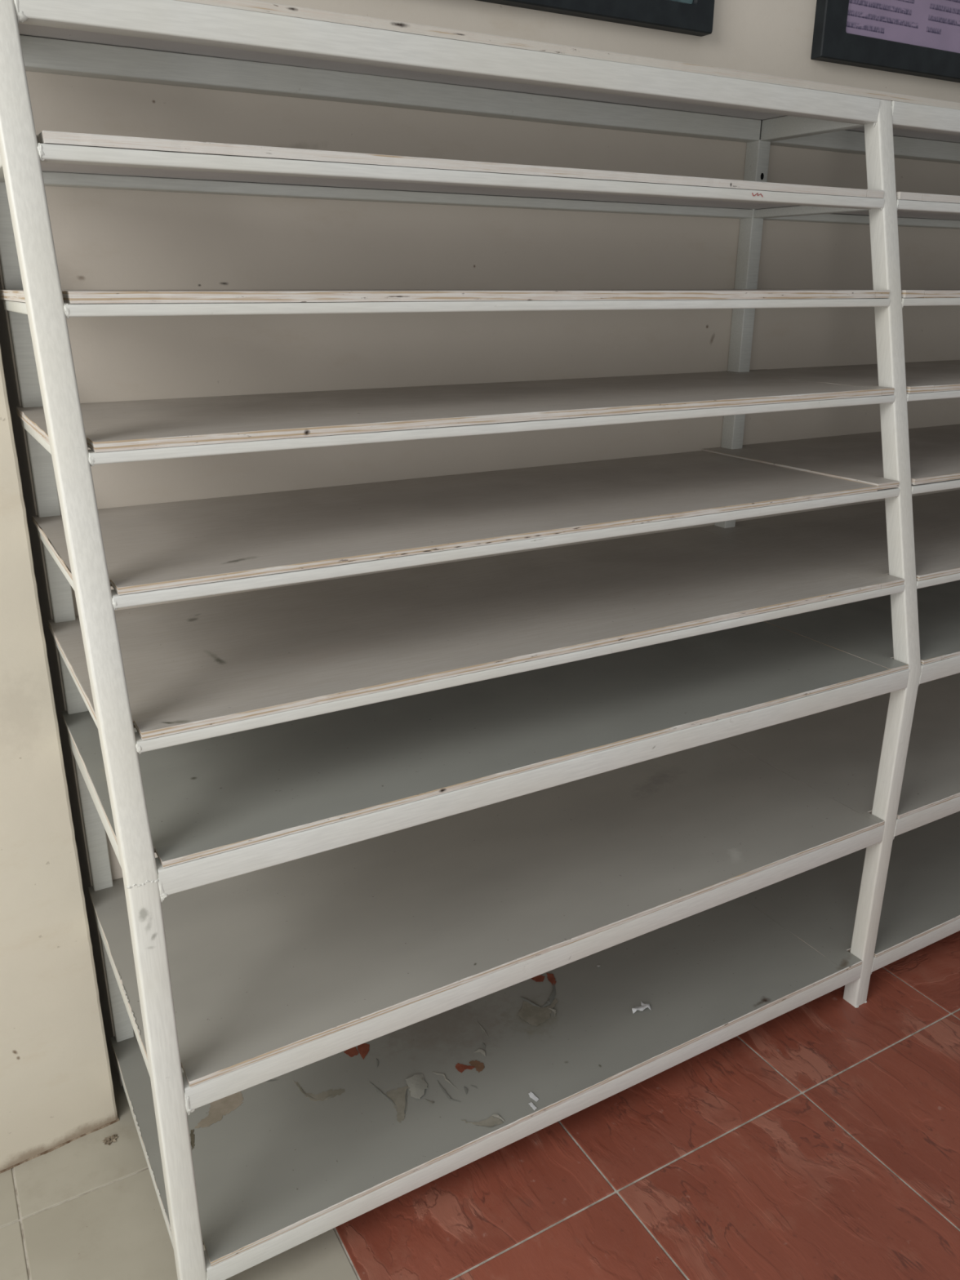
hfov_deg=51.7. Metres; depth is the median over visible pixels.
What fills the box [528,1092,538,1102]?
chip
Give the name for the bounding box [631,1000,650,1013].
tape
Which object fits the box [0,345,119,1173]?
wall
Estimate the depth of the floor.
1.53 m
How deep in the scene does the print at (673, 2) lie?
1.63 m
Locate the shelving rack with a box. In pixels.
[0,0,959,1279]
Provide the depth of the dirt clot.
1.61 m
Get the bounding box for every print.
[671,0,693,4]
[845,0,959,53]
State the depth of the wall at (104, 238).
1.59 m
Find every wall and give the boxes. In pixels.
[0,0,959,1086]
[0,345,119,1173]
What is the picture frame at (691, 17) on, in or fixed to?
attached to the wall at (104, 238)
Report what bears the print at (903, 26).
attached to the picture frame at (915, 37)
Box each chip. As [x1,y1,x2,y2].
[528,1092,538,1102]
[528,1102,537,1110]
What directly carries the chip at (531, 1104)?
on the shelving rack
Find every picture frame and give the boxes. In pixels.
[475,0,714,36]
[810,0,959,82]
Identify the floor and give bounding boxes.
[0,930,959,1279]
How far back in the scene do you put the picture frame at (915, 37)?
1.86 m
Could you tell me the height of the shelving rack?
1.607 m
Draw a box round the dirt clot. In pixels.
[102,1133,118,1145]
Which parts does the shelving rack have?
rail, rail, rail, rail, post, rail, rail, post, rail, rail, rail, rail, rail, rail, rail, rail, rail, rail, rail, rail, rail, rail, post, rail, rail, rail, rail, rail, post, rail, rail, rail, rail, rail, rail, rail, rail, rail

